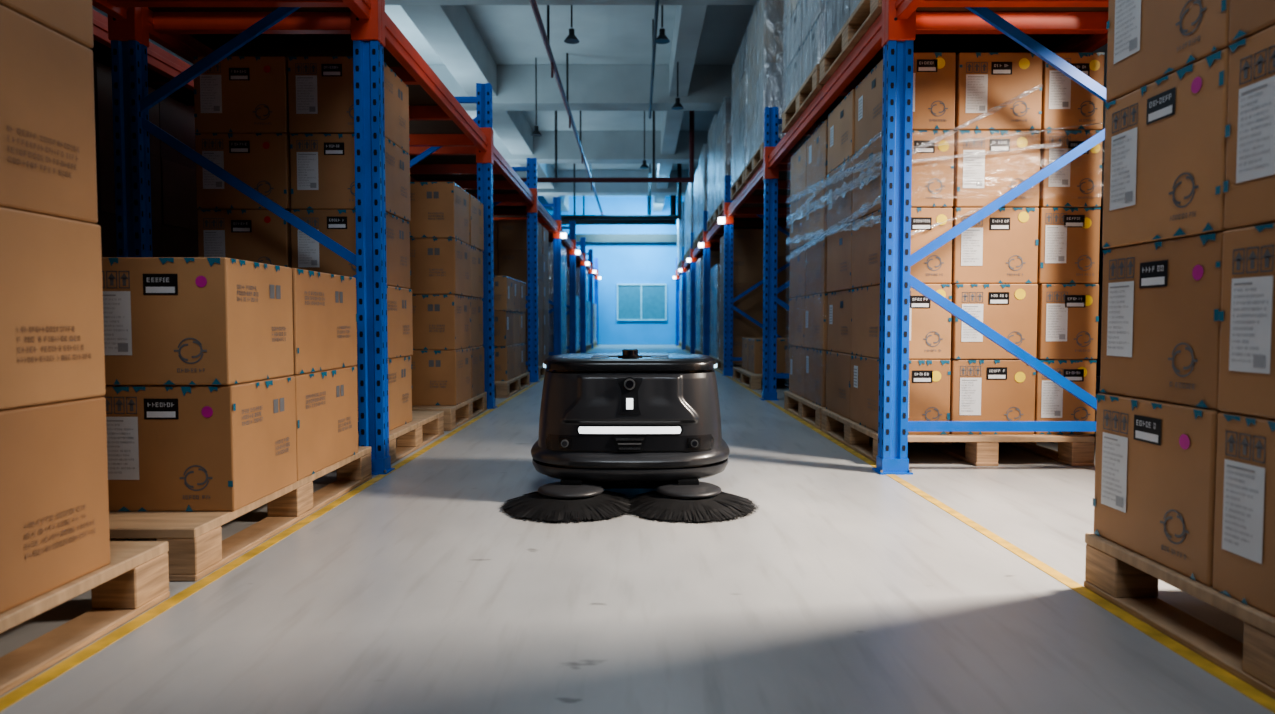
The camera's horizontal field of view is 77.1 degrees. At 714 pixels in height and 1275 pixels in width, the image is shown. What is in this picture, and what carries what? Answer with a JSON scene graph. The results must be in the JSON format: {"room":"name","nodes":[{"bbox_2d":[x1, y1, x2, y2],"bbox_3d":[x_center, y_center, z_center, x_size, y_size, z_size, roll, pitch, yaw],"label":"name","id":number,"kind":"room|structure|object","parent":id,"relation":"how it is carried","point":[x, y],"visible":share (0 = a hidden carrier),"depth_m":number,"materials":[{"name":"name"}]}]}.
{"room":"warehouse aisle","nodes":[
{"label":"warehouse aisle","id":0,"kind":"room"},
{"bbox_2d":[92,5,192,65],"bbox_3d":[-6.100,-2.078,10.920,0.200,4.600,28.000,0,3,0],"label":"beam","id":1,"kind":"structure","parent":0,"point":[94,7],"depth_m":10.08,"materials":[{"name":"orange metal"}]},
{"bbox_2d":[385,5,756,195],"bbox_3d":[0.000,-4.426,10.817,12.400,0.100,28.400,0,2,0],"label":"ceiling","id":2,"kind":"structure","parent":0,"point":[606,34],"depth_m":11.13,"materials":[{"name":"concrete"}]},
{"bbox_2d":[385,0,758,211],"bbox_3d":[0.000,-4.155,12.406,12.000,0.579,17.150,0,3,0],"label":"ceiling beams","id":3,"kind":"structure","parent":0,"point":[590,87],"depth_m":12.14,"materials":[{"name":"white concrete"}]},
{"bbox_2d":[531,58,541,135],"bbox_3d":[-1.500,-3.855,11.843,0.170,1.130,0.170,0,3,0],"label":"pendant lamp","id":4,"kind":"object","parent":3,"relation":"hanging from","point":[535,132],"visible":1,"depth_m":11.83,"materials":[{"name":"metal"}]},
{"bbox_2d":[564,5,578,43],"bbox_3d":[-0.720,-3.870,8.739,0.170,0.830,0.170,0,3,0],"label":"pendant lamp","id":5,"kind":"object","parent":3,"relation":"hanging from","point":[571,38],"visible":1,"depth_m":8.73,"materials":[{"name":"metal"}]},
{"bbox_2d":[521,0,693,224],"bbox_3d":[-2.410,-3.650,10.801,6.980,1.450,27.900,0,3,0],"label":"pipes","id":6,"kind":"object","parent":3,"relation":"hanging from","point":[648,219],"visible":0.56,"depth_m":14.74,"materials":[{"name":"metal"}]},
{"bbox_2d":[640,111,648,168],"bbox_3d":[0.120,-3.893,13.843,0.170,1.230,0.170,0,3,0],"label":"pendant lamp","id":7,"kind":"object","parent":3,"relation":"hanging from","point":[644,165],"visible":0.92,"depth_m":13.83,"materials":[{"name":"metal"}]},
{"bbox_2d":[649,0,658,118],"bbox_3d":[0.200,-3.795,4.839,0.040,0.640,16.000,0,3,0],"label":"cable conduit","id":8,"kind":"object","parent":3,"relation":"attached to","point":[655,20],"visible":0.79,"depth_m":9.94,"materials":[{"name":"metal"}]},
{"bbox_2d":[654,5,669,43],"bbox_3d":[0.270,-3.870,8.739,0.170,0.830,0.170,0,3,0],"label":"pendant lamp","id":9,"kind":"object","parent":3,"relation":"hanging from","point":[662,38],"visible":1,"depth_m":8.73,"materials":[{"name":"metal"}]},
{"bbox_2d":[671,62,683,109],"bbox_3d":[0.530,-3.824,10.543,0.170,1.080,0.170,0,3,0],"label":"pendant lamp","id":10,"kind":"object","parent":3,"relation":"hanging from","point":[677,106],"visible":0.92,"depth_m":10.54,"materials":[{"name":"metal"}]},
{"bbox_2d":[538,196,684,343],"bbox_3d":[0.000,-2.693,25.006,12.000,4.600,0.200,0,3,0],"label":"wall","id":11,"kind":"structure","parent":0,"point":[618,263],"depth_m":24.90,"materials":[{"name":"paint"}]},
{"bbox_2d":[567,234,677,242],"bbox_3d":[0.000,-3.656,24.713,12.000,0.250,0.298,0,3,0],"label":"trim","id":12,"kind":"structure","parent":11,"relation":"attached to","point":[590,238],"depth_m":24.57,"materials":[{"name":"metal"}]},
{"bbox_2d":[617,284,666,319],"bbox_3d":[0.133,-1.706,24.907,1.545,1.135,0.075,0,3,0],"label":"window","id":13,"kind":"structure","parent":11,"relation":"in","point":[634,301],"depth_m":24.92,"materials":[{"name":"blue glass"}]},
{"bbox_2d":[0,344,1274,713],"bbox_3d":[0.000,0.269,11.022,12.400,0.102,28.400,0,3,0],"label":"floor","id":14,"kind":"structure","parent":0,"point":[847,590],"depth_m":1.96,"materials":[{"name":"concrete"}]},
{"bbox_2d":[0,541,169,695],"bbox_3d":[-1.695,0.567,1.391,1.010,0.145,1.290,0,3,0],"label":"wooden pallet","id":15,"kind":"object","parent":14,"relation":"on","point":[135,580],"visible":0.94,"depth_m":1.81,"materials":[{"name":"brown wood"}]},
{"bbox_2d":[0,0,109,613],"bbox_3d":[-1.648,-0.467,1.199,0.894,1.938,1.193,0,3,0],"label":"cartons","id":16,"kind":"object","parent":15,"relation":"on","point":[54,499],"visible":1,"depth_m":1.64},
{"bbox_2d":[89,9,193,107],"bbox_3d":[-3.130,-1.077,10.913,1.210,2.600,26.030,0,3,0],"label":"rack","id":17,"kind":"object","parent":14,"relation":"on","point":[163,66],"visible":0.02,"depth_m":4.39,"materials":[{"name":"metal"}]},
{"bbox_2d":[109,446,371,580],"bbox_3d":[-1.695,0.503,2.870,1.010,0.145,1.430,0,3,0],"label":"wooden pallet","id":18,"kind":"object","parent":14,"relation":"on","point":[197,548],"visible":0.4,"depth_m":2.33,"materials":[{"name":"brown wood"}]},
{"bbox_2d":[97,257,357,510],"bbox_3d":[-1.636,0.060,2.847,0.918,0.742,1.066,0,3,0],"label":"cartons","id":19,"kind":"object","parent":18,"relation":"on","point":[230,383],"visible":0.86,"depth_m":2.34,"materials":[{"name":"cardboard"}]},
{"bbox_2d":[92,0,600,474],"bbox_3d":[-1.736,-1.077,10.913,1.317,2.600,26.030,0,3,0],"label":"rack","id":20,"kind":"object","parent":14,"relation":"on","point":[446,144],"visible":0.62,"depth_m":3.74,"materials":[{"name":"blue metal"}]},
{"bbox_2d":[358,411,443,463],"bbox_3d":[-1.705,0.434,4.438,0.990,0.145,1.130,0,3,0],"label":"wooden pallet","id":21,"kind":"object","parent":14,"relation":"on","point":[424,427],"visible":0.23,"depth_m":4.40,"materials":[{"name":"brown wood"}]},
{"bbox_2d":[193,56,412,433],"bbox_3d":[-1.708,-0.552,4.187,0.915,1.848,0.516,0,3,0],"label":"cartons","id":22,"kind":"object","parent":21,"relation":"on","point":[283,127],"visible":0.57,"depth_m":3.92,"materials":[{"name":"cardboard"}]},
{"bbox_2d":[412,392,486,430],"bbox_3d":[-1.700,0.377,5.762,1.000,0.145,1.240,0,3,0],"label":"wooden pallet","id":23,"kind":"object","parent":14,"relation":"on","point":[455,416],"visible":0.34,"depth_m":5.54,"materials":[{"name":"brown wood"}]},
{"bbox_2d":[409,182,484,404],"bbox_3d":[-1.658,-0.437,5.785,0.915,1.478,0.994,0,3,0],"label":"cartons","id":24,"kind":"object","parent":23,"relation":"on","point":[447,222],"visible":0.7,"depth_m":5.31},
{"bbox_2d":[495,372,529,397],"bbox_3d":[-1.700,0.273,8.145,1.000,0.145,1.550,0,3,0],"label":"wooden pallet","id":25,"kind":"object","parent":14,"relation":"on","point":[504,389],"visible":0.29,"depth_m":7.80,"materials":[{"name":"brown wood"}]},
{"bbox_2d":[494,276,525,380],"bbox_3d":[-1.667,-0.294,8.142,0.895,0.988,1.295,0,3,0],"label":"cartons","id":26,"kind":"object","parent":25,"relation":"on","point":[509,293],"visible":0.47,"depth_m":7.64,"materials":[{"name":"cardboard"}]},
{"bbox_2d":[526,365,547,378],"bbox_3d":[-1.700,0.172,10.442,1.000,0.145,1.350,0,3,0],"label":"wooden pallet","id":27,"kind":"object","parent":14,"relation":"on","point":[541,371],"visible":0.1,"depth_m":10.02,"materials":[{"name":"brown wood"}]},
{"bbox_2d":[493,220,548,366],"bbox_3d":[-1.698,-0.798,10.398,0.954,1.798,1.285,0,3,0],"label":"cartons","id":28,"kind":"object","parent":27,"relation":"on","point":[509,236],"visible":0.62,"depth_m":9.75,"materials":[{"name":"cardboard"}]},
{"bbox_2d":[501,349,759,523],"bbox_3d":[-0.032,0.261,3.298,0.991,0.590,1.087,0,3,0],"label":"robot","id":29,"kind":"object","parent":14,"relation":"on","point":[629,418],"visible":1,"depth_m":3.08,"materials":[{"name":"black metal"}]},
{"bbox_2d":[717,359,741,371],"bbox_3d":[1.700,0.130,11.416,1.000,0.145,1.300,0,3,0],"label":"wooden pallet","id":30,"kind":"object","parent":14,"relation":"on","point":[719,362],"visible":0.12,"depth_m":11.45,"materials":[{"name":"brown wood"}]},
{"bbox_2d":[719,229,790,362],"bbox_3d":[1.698,-0.841,11.372,0.955,1.798,1.234,0,3,0],"label":"cartons","id":31,"kind":"object","parent":30,"relation":"on","point":[747,243],"visible":0.48,"depth_m":10.76,"materials":[{"name":"paper"}]},
{"bbox_2d":[733,367,788,388],"bbox_3d":[1.690,0.230,9.119,1.020,0.145,1.600,0,3,0],"label":"wooden pallet","id":32,"kind":"object","parent":14,"relation":"on","point":[751,380],"visible":0.36,"depth_m":8.99,"materials":[{"name":"brown wood"}]},
{"bbox_2d":[742,338,789,373],"bbox_3d":[1.524,-0.026,9.108,0.543,0.368,0.990,0,3,0],"label":"cartons","id":33,"kind":"object","parent":32,"relation":"on","point":[752,348],"visible":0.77,"depth_m":8.62},
{"bbox_2d":[784,391,825,429],"bbox_3d":[1.700,0.374,5.812,1.040,0.145,1.260,0,3,0],"label":"wooden pallet","id":34,"kind":"object","parent":14,"relation":"on","point":[806,410],"visible":0.23,"depth_m":5.75,"materials":[{"name":"brown wood"}]},
{"bbox_2d":[789,119,829,406],"bbox_3d":[1.698,-0.626,5.775,0.994,1.858,1.196,0,3,0],"label":"cartons","id":35,"kind":"object","parent":34,"relation":"on","point":[808,301],"visible":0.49,"depth_m":5.63,"materials":[{"name":"cardboard"}]},
{"bbox_2d":[673,0,1108,474],"bbox_3d":[1.692,-1.053,10.364,1.305,2.600,26.730,0,3,0],"label":"rack","id":36,"kind":"object","parent":14,"relation":"on","point":[903,28],"visible":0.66,"depth_m":3.72,"materials":[{"name":"blue metal"}]},
{"bbox_2d":[693,236,697,248],"bbox_3d":[1.680,-2.243,15.737,1.100,0.145,1.220,0,3,0],"label":"wooden pallet","id":37,"kind":"object","parent":36,"relation":"on","point":[695,243],"visible":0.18,"depth_m":15.67,"materials":[{"name":"brown wood"}]},
{"bbox_2d":[694,169,699,239],"bbox_3d":[1.649,-2.974,15.703,0.992,1.318,1.175,0,3,0],"label":"cartons","id":38,"kind":"object","parent":37,"relation":"on","point":[697,189],"visible":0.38,"depth_m":15.68,"materials":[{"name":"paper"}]},
{"bbox_2d":[693,166,699,241],"bbox_3d":[1.650,-2.975,15.705,1.024,1.320,1.204,0,3,0],"label":"wrap","id":39,"kind":"object","parent":38,"relation":"attached to","point":[695,206],"visible":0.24,"depth_m":15.70,"materials":[{"name":"clear plastic"}]},
{"bbox_2d":[698,229,702,242],"bbox_3d":[1.680,-2.187,14.448,1.100,0.145,1.220,0,3,0],"label":"wooden pallet","id":40,"kind":"object","parent":36,"relation":"on","point":[700,235],"visible":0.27,"depth_m":14.38,"materials":[{"name":"brown wood"}]},
{"bbox_2d":[699,144,708,229],"bbox_3d":[1.648,-2.978,14.412,0.993,1.438,1.174,0,3,0],"label":"cartons","id":41,"kind":"object","parent":40,"relation":"on","point":[703,192],"visible":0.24,"depth_m":14.05,"materials":[{"name":"paper"}]},
{"bbox_2d":[698,145,708,232],"bbox_3d":[1.650,-2.978,14.414,1.024,1.440,1.204,0,3,0],"label":"wrap","id":42,"kind":"object","parent":41,"relation":"attached to","point":[705,152],"visible":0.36,"depth_m":14.01,"materials":[{"name":"clear plastic"}]},
{"bbox_2d":[707,213,716,230],"bbox_3d":[1.680,-2.099,12.440,1.100,0.145,1.220,0,3,0],"label":"wooden pallet","id":43,"kind":"object","parent":36,"relation":"on","point":[710,223],"visible":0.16,"depth_m":12.38,"materials":[{"name":"brown wood"}]},
{"bbox_2d":[709,114,718,217],"bbox_3d":[1.650,-2.890,12.404,0.991,1.438,1.174,0,3,0],"label":"cartons","id":44,"kind":"object","parent":43,"relation":"on","point":[712,171],"visible":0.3,"depth_m":12.39,"materials":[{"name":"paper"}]},
{"bbox_2d":[707,114,716,220],"bbox_3d":[1.650,-2.891,12.406,1.024,1.440,1.204,0,3,0],"label":"wrap","id":45,"kind":"object","parent":44,"relation":"attached to","point":[713,132],"visible":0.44,"depth_m":12.30,"materials":[{"name":"clear plastic"}]},
{"bbox_2d":[714,198,723,220],"bbox_3d":[1.680,-2.043,11.152,1.100,0.145,1.220,0,3,0],"label":"wooden pallet","id":46,"kind":"object","parent":36,"relation":"on","point":[719,211],"visible":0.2,"depth_m":11.08,"materials":[{"name":"brown wood"}]},
{"bbox_2d":[716,98,732,207],"bbox_3d":[1.648,-2.774,11.117,0.994,1.318,1.175,0,3,0],"label":"cartons","id":47,"kind":"object","parent":46,"relation":"on","point":[727,109],"visible":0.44,"depth_m":10.81,"materials":[{"name":"plastic"}]},
{"bbox_2d":[715,98,732,207],"bbox_3d":[1.650,-2.775,11.120,1.024,1.320,1.204,0,3,0],"label":"wrap","id":48,"kind":"object","parent":47,"relation":"attached to","point":[723,102],"visible":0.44,"depth_m":10.71,"materials":[{"name":"clear plastic"}]},
{"bbox_2d":[730,170,746,199],"bbox_3d":[1.680,-1.955,9.143,1.100,0.145,1.220,0,3,0],"label":"wooden pallet","id":49,"kind":"object","parent":36,"relation":"on","point":[739,184],"visible":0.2,"depth_m":9.07,"materials":[{"name":"brown wood"}]},
{"bbox_2d":[733,33,747,183],"bbox_3d":[1.648,-2.746,9.107,0.994,1.438,1.174,0,3,0],"label":"cartons","id":50,"kind":"object","parent":49,"relation":"on","point":[739,136],"visible":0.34,"depth_m":9.04,"materials":[{"name":"paper"}]},
{"bbox_2d":[731,34,747,184],"bbox_3d":[1.650,-2.747,9.109,1.024,1.440,1.204,0,3,0],"label":"wrap","id":51,"kind":"object","parent":50,"relation":"attached to","point":[746,85],"visible":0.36,"depth_m":9.01,"materials":[{"name":"clear plastic"}]},
{"bbox_2d":[744,142,763,181],"bbox_3d":[1.680,-1.899,7.855,1.100,0.145,1.220,0,3,0],"label":"wooden pallet","id":52,"kind":"object","parent":36,"relation":"on","point":[756,161],"visible":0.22,"depth_m":7.79,"materials":[{"name":"brown wood"}]},
{"bbox_2d":[747,0,786,161],"bbox_3d":[1.648,-2.690,7.819,0.994,1.438,1.173,0,3,0],"label":"cartons","id":53,"kind":"object","parent":52,"relation":"on","point":[770,36],"visible":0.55,"depth_m":7.41,"materials":[{"name":"plastic"}]},
{"bbox_2d":[745,0,785,163],"bbox_3d":[1.650,-2.691,7.820,1.024,1.440,1.204,0,3,0],"label":"wrap","id":54,"kind":"object","parent":53,"relation":"attached to","point":[767,9],"visible":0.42,"depth_m":7.23,"materials":[{"name":"clear plastic"}]},
{"bbox_2d":[782,64,824,132],"bbox_3d":[1.680,-1.803,5.657,1.100,0.145,1.220,0,3,0],"label":"wooden pallet","id":55,"kind":"object","parent":36,"relation":"on","point":[810,88],"visible":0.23,"depth_m":5.59,"materials":[{"name":"brown wood"}]},
{"bbox_2d":[786,0,825,105],"bbox_3d":[1.648,-2.534,5.623,0.994,1.318,1.174,0,3,0],"label":"cartons","id":56,"kind":"object","parent":55,"relation":"on","point":[795,80],"visible":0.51,"depth_m":5.64,"materials":[{"name":"plastic"}]},
{"bbox_2d":[783,0,824,111],"bbox_3d":[1.650,-2.535,5.625,1.024,1.320,1.204,0,3,0],"label":"wrap","id":57,"kind":"object","parent":56,"relation":"attached to","point":[789,7],"visible":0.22,"depth_m":5.80,"materials":[{"name":"clear plastic"}]},
{"bbox_2d":[819,0,881,83],"bbox_3d":[1.680,-1.747,4.368,1.100,0.145,1.220,0,3,0],"label":"wooden pallet","id":58,"kind":"object","parent":36,"relation":"on","point":[864,15],"visible":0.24,"depth_m":4.30,"materials":[{"name":"brown wood"}]},
{"bbox_2d":[825,0,860,50],"bbox_3d":[1.649,-2.642,4.327,0.993,1.648,1.174,0,3,0],"label":"cartons","id":59,"kind":"object","parent":58,"relation":"on","point":[844,16],"visible":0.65,"depth_m":4.66,"materials":[{"name":"paper"}]},
{"bbox_2d":[821,0,858,56],"bbox_3d":[1.650,-2.643,4.329,1.024,1.650,1.204,0,3,0],"label":"wrap","id":60,"kind":"object","parent":59,"relation":"attached to","point":[829,35],"visible":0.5,"depth_m":4.77,"materials":[{"name":"clear plastic"}]},
{"bbox_3d":[1.680,-2.331,17.745,1.100,0.145,1.220,0,2,0],"label":"wooden pallet","id":61,"kind":"object","parent":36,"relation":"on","visible":0},
{"bbox_2d":[688,182,694,248],"bbox_3d":[1.648,-3.121,17.709,0.994,1.438,1.174,0,3,0],"label":"cartons","id":62,"kind":"object","parent":61,"relation":"on","point":[691,185],"visible":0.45,"depth_m":17.43,"materials":[{"name":"plastic"}]},
{"bbox_2d":[687,186,694,246],"bbox_3d":[1.650,-3.123,17.711,1.024,1.440,1.204,0,3,0],"label":"wrap","id":63,"kind":"object","parent":62,"relation":"attached to","point":[692,207],"visible":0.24,"depth_m":17.51,"materials":[{"name":"clear plastic"}]},
{"bbox_3d":[1.680,-2.387,19.034,1.100,0.145,1.220,0,2,0],"label":"wooden pallet","id":64,"kind":"object","parent":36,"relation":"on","visible":0},
{"bbox_2d":[685,192,687,252],"bbox_3d":[1.648,-3.178,18.997,0.993,1.438,1.174,0,3,0],"label":"cartons","id":65,"kind":"object","parent":64,"relation":"on","point":[686,195],"visible":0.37,"depth_m":18.91,"materials":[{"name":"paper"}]},
{"bbox_2d":[684,188,687,250],"bbox_3d":[1.650,-3.179,18.999,1.024,1.440,1.204,0,3,0],"label":"wrap","id":66,"kind":"object","parent":65,"relation":"attached to","point":[687,188],"visible":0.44,"depth_m":18.96,"materials":[{"name":"clear plastic"}]},
{"bbox_3d":[1.680,-2.475,21.042,1.100,0.145,1.220,0,2,0],"label":"wooden pallet","id":67,"kind":"object","parent":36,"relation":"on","visible":0},
{"bbox_2d":[680,202,684,259],"bbox_3d":[1.648,-3.265,21.006,0.994,1.438,1.174,0,3,0],"label":"cartons","id":68,"kind":"object","parent":67,"relation":"on","point":[682,235],"visible":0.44,"depth_m":20.63,"materials":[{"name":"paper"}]},
{"bbox_2d":[680,202,684,258],"bbox_3d":[1.650,-3.266,21.008,1.024,1.440,1.204,0,3,0],"label":"wrap","id":69,"kind":"object","parent":68,"relation":"attached to","point":[684,202],"visible":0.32,"depth_m":20.40,"materials":[{"name":"clear plastic"}]},
{"bbox_3d":[1.680,-2.531,22.331,1.100,0.145,1.220,0,2,0],"label":"wooden pallet","id":70,"kind":"object","parent":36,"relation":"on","visible":0},
{"bbox_2d":[678,219,680,262],"bbox_3d":[1.648,-3.322,22.294,0.995,1.438,1.175,0,3,0],"label":"cartons","id":71,"kind":"object","parent":70,"relation":"on","point":[679,225],"visible":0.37,"depth_m":22.11,"materials":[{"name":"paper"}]},
{"bbox_2d":[677,219,680,264],"bbox_3d":[1.650,-3.323,22.296,1.024,1.440,1.204,0,3,0],"label":"wrap","id":72,"kind":"object","parent":71,"relation":"attached to","point":[677,219],"visible":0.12,"depth_m":22.76,"materials":[{"name":"clear plastic"}]},
{"bbox_2d":[821,409,1094,465],"bbox_3d":[1.700,0.431,4.513,1.040,0.145,1.260,0,3,0],"label":"wooden pallet","id":73,"kind":"object","parent":14,"relation":"on","point":[980,449],"visible":0.48,"depth_m":3.92,"materials":[{"name":"brown wood"}]},
{"bbox_2d":[826,52,1104,434],"bbox_3d":[1.730,-0.571,4.496,1.061,1.858,1.196,0,3,0],"label":"cartons","id":74,"kind":"object","parent":73,"relation":"on","point":[1028,270],"visible":0.73,"depth_m":3.92,"materials":[{"name":"cardboard"}]},
{"bbox_2d":[786,88,1104,260],"bbox_3d":[1.715,-0.995,5.111,1.070,0.751,2.503,0,3,0],"label":"wrap","id":75,"kind":"object","parent":74,"relation":"attached to","point":[864,207],"visible":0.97,"depth_m":4.16,"materials":[{"name":"clear plastic"}]},
{"bbox_2d":[1084,533,1274,698],"bbox_3d":[1.690,0.563,1.496,1.020,0.145,1.240,0,3,0],"label":"wooden pallet","id":76,"kind":"object","parent":14,"relation":"on","point":[1128,579],"visible":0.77,"depth_m":1.77,"materials":[{"name":"brown wood"}]},
{"bbox_2d":[1093,0,1274,616],"bbox_3d":[1.667,-0.436,1.422,0.956,1.858,1.280,0,3,0],"label":"cartons","id":77,"kind":"object","parent":76,"relation":"on","point":[1185,454],"visible":1,"depth_m":1.73,"materials":[{"name":"cardboard"}]},
{"bbox_3d":[1.700,-0.074,16.082,1.000,0.145,1.300,0,2,0],"label":"wooden pallet","id":78,"kind":"object","parent":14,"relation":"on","visible":0},
{"bbox_2d":[696,257,701,350],"bbox_3d":[1.698,-1.045,16.038,0.954,1.798,1.233,0,3,0],"label":"cartons","id":79,"kind":"object","parent":78,"relation":"on","point":[699,289],"visible":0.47,"depth_m":15.87,"materials":[{"name":"cardboard"}]},
{"bbox_2d":[695,258,701,350],"bbox_3d":[1.700,-1.046,16.040,0.984,1.800,1.264,0,3,0],"label":"wrap","id":80,"kind":"object","parent":79,"relation":"attached to","point":[700,265],"visible":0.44,"depth_m":15.84,"materials":[{"name":"clear plastic"}]},
{"bbox_3d":[1.700,-0.218,19.379,1.000,0.145,1.300,0,2,0],"label":"wooden pallet","id":81,"kind":"object","parent":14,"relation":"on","visible":0},
{"bbox_2d":[686,269,690,345],"bbox_3d":[1.698,-1.188,19.334,0.954,1.798,1.235,0,3,0],"label":"cartons","id":82,"kind":"object","parent":81,"relation":"on","point":[688,281],"visible":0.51,"depth_m":19.20,"materials":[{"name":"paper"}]},
{"bbox_2d":[686,269,690,342],"bbox_3d":[1.700,-1.190,19.337,0.984,1.800,1.264,0,3,0],"label":"wrap","id":83,"kind":"object","parent":82,"relation":"attached to","point":[688,320],"visible":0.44,"depth_m":18.95,"materials":[{"name":"clear plastic"}]},
{"bbox_3d":[-1.700,-0.255,20.228,1.000,0.145,1.200,0,2,0],"label":"wooden pallet","id":84,"kind":"object","parent":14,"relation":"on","visible":0},
{"bbox_2d":[587,301,589,344],"bbox_3d":[-1.700,-0.866,20.199,0.951,1.078,1.135,0,3,0],"label":"cartons","id":85,"kind":"object","parent":84,"relation":"on","point":[588,320],"visible":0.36,"depth_m":20.11,"materials":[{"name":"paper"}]},
{"bbox_2d":[587,302,590,343],"bbox_3d":[-1.700,-0.867,20.201,0.984,1.080,1.164,0,3,0],"label":"wrap","id":86,"kind":"object","parent":85,"relation":"attached to","point":[589,302],"visible":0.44,"depth_m":20.13,"materials":[{"name":"clear plastic"}]},
{"bbox_3d":[1.700,0.068,12.835,1.000,0.145,1.300,0,2,0],"label":"wooden pallet","id":87,"kind":"object","parent":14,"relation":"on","visible":0},
{"bbox_2d":[710,264,719,357],"bbox_3d":[1.698,-0.723,12.798,0.955,1.438,1.234,0,3,0],"label":"cartons","id":88,"kind":"object","parent":87,"relation":"on","point":[713,345],"visible":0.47,"depth_m":12.56,"materials":[{"name":"cardboard"}]},
{"bbox_2d":[709,264,719,357],"bbox_3d":[1.700,-0.724,12.801,0.984,1.440,1.264,0,3,0],"label":"wrap","id":89,"kind":"object","parent":88,"relation":"attached to","point":[711,276],"visible":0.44,"depth_m":12.72,"materials":[{"name":"clear plastic"}]},
{"bbox_3d":[-1.700,-0.074,16.087,1.000,0.145,1.350,0,2,0],"label":"wooden pallet","id":90,"kind":"object","parent":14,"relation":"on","visible":0},
{"bbox_2d":[565,295,578,350],"bbox_3d":[-1.698,-0.685,16.058,0.953,1.078,1.284,0,3,0],"label":"cartons","id":91,"kind":"object","parent":90,"relation":"on","point":[567,317],"visible":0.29,"depth_m":15.43,"materials":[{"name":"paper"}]},
{"bbox_2d":[565,296,579,349],"bbox_3d":[-1.700,-0.686,16.060,0.984,1.080,1.314,0,3,0],"label":"wrap","id":92,"kind":"object","parent":91,"relation":"attached to","point":[578,300],"visible":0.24,"depth_m":16.11,"materials":[{"name":"clear plastic"}]},
{"bbox_3d":[-1.700,-0.197,18.909,1.000,0.145,1.200,0,2,0],"label":"wooden pallet","id":93,"kind":"object","parent":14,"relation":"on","visible":0},
{"bbox_2d":[565,268,586,345],"bbox_3d":[-1.698,-1.168,18.865,0.954,1.798,1.134,0,3,0],"label":"cartons","id":94,"kind":"object","parent":93,"relation":"on","point":[578,271],"visible":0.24,"depth_m":18.29,"materials":[{"name":"cardboard"}]},
{"bbox_2d":[565,267,587,345],"bbox_3d":[-1.700,-1.169,18.867,0.984,1.800,1.164,0,3,0],"label":"wrap","id":95,"kind":"object","parent":94,"relation":"attached to","point":[567,267],"visible":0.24,"depth_m":18.27,"materials":[{"name":"clear plastic"}]},
{"bbox_3d":[-1.700,-0.382,23.125,1.000,0.145,1.200,0,2,0],"label":"wooden pallet","id":96,"kind":"object","parent":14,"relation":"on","visible":0},
{"bbox_2d":[593,303,595,341],"bbox_3d":[-1.698,-0.992,23.096,0.954,1.078,1.135,0,3,0],"label":"cartons","id":97,"kind":"object","parent":96,"relation":"on","point":[594,313],"visible":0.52,"depth_m":22.79,"materials":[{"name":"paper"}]},
{"bbox_2d":[593,304,596,340],"bbox_3d":[-1.700,-0.994,23.099,0.984,1.080,1.164,0,3,0],"label":"wrap","id":98,"kind":"object","parent":97,"relation":"attached to","point":[595,305],"visible":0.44,"depth_m":23.01,"materials":[{"name":"clear plastic"}]},
{"bbox_3d":[1.700,-0.362,22.676,1.000,0.145,1.300,0,2,0],"label":"wooden pallet","id":99,"kind":"object","parent":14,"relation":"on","visible":0},
{"bbox_2d":[680,290,681,340],"bbox_3d":[1.698,-1.153,22.640,0.954,1.438,1.232,0,3,0],"label":"cartons","id":100,"kind":"object","parent":99,"relation":"on","point":[681,290],"visible":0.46,"depth_m":22.80,"materials":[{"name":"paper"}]},
{"bbox_2d":[679,294,681,341],"bbox_3d":[1.700,-1.154,22.641,0.984,1.440,1.264,0,3,0],"label":"wrap","id":101,"kind":"object","parent":100,"relation":"attached to","point":[681,294],"visible":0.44,"depth_m":23.01,"materials":[{"name":"clear plastic"}]},
{"bbox_3d":[1.700,-0.012,14.663,1.000,0.145,1.300,0,2,0],"label":"wooden pallet","id":102,"kind":"object","parent":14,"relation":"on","visible":0},
{"bbox_2d":[702,251,719,350],"bbox_3d":[1.698,-0.983,14.619,0.954,1.798,1.235,0,3,0],"label":"cartons","id":103,"kind":"object","parent":102,"relation":"on","point":[714,255],"visible":0.07,"depth_m":13.98,"materials":[{"name":"cardboard"}]},
{"bbox_3d":[-3.110,0.428,4.573,0.980,0.145,1.100,0,2,0],"label":"wooden pallet","id":104,"kind":"object","parent":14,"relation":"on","visible":0},
{"bbox_2d":[93,61,199,256],"bbox_3d":[-3.129,-0.567,4.529,0.892,1.848,1.051,0,3,0],"label":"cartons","id":105,"kind":"object","parent":104,"relation":"on","point":[174,214],"visible":0.12,"depth_m":4.52},
{"bbox_3d":[-1.700,0.055,13.115,1.000,0.145,1.200,0,2,0],"label":"wooden pallet","id":106,"kind":"object","parent":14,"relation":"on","visible":0},
{"bbox_2d":[548,242,565,356],"bbox_3d":[-1.698,-0.915,13.070,0.954,1.798,1.134,0,3,0],"label":"cartons","id":107,"kind":"object","parent":106,"relation":"on","point":[551,339],"visible":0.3,"depth_m":12.55,"materials":[{"name":"cardboard"}]},
{"bbox_2d":[548,242,566,353],"bbox_3d":[-1.700,-0.916,13.072,0.984,1.800,1.164,0,3,0],"label":"wrap","id":108,"kind":"object","parent":107,"relation":"attached to","point":[565,259],"visible":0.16,"depth_m":12.89,"materials":[{"name":"clear plastic"}]},
{"bbox_2d":[1093,44,1106,375],"bbox_3d":[6.100,-2.078,10.920,0.200,4.600,28.000,0,3,0],"label":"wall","id":109,"kind":"structure","parent":0,"point":[1103,48],"depth_m":10.34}
]}

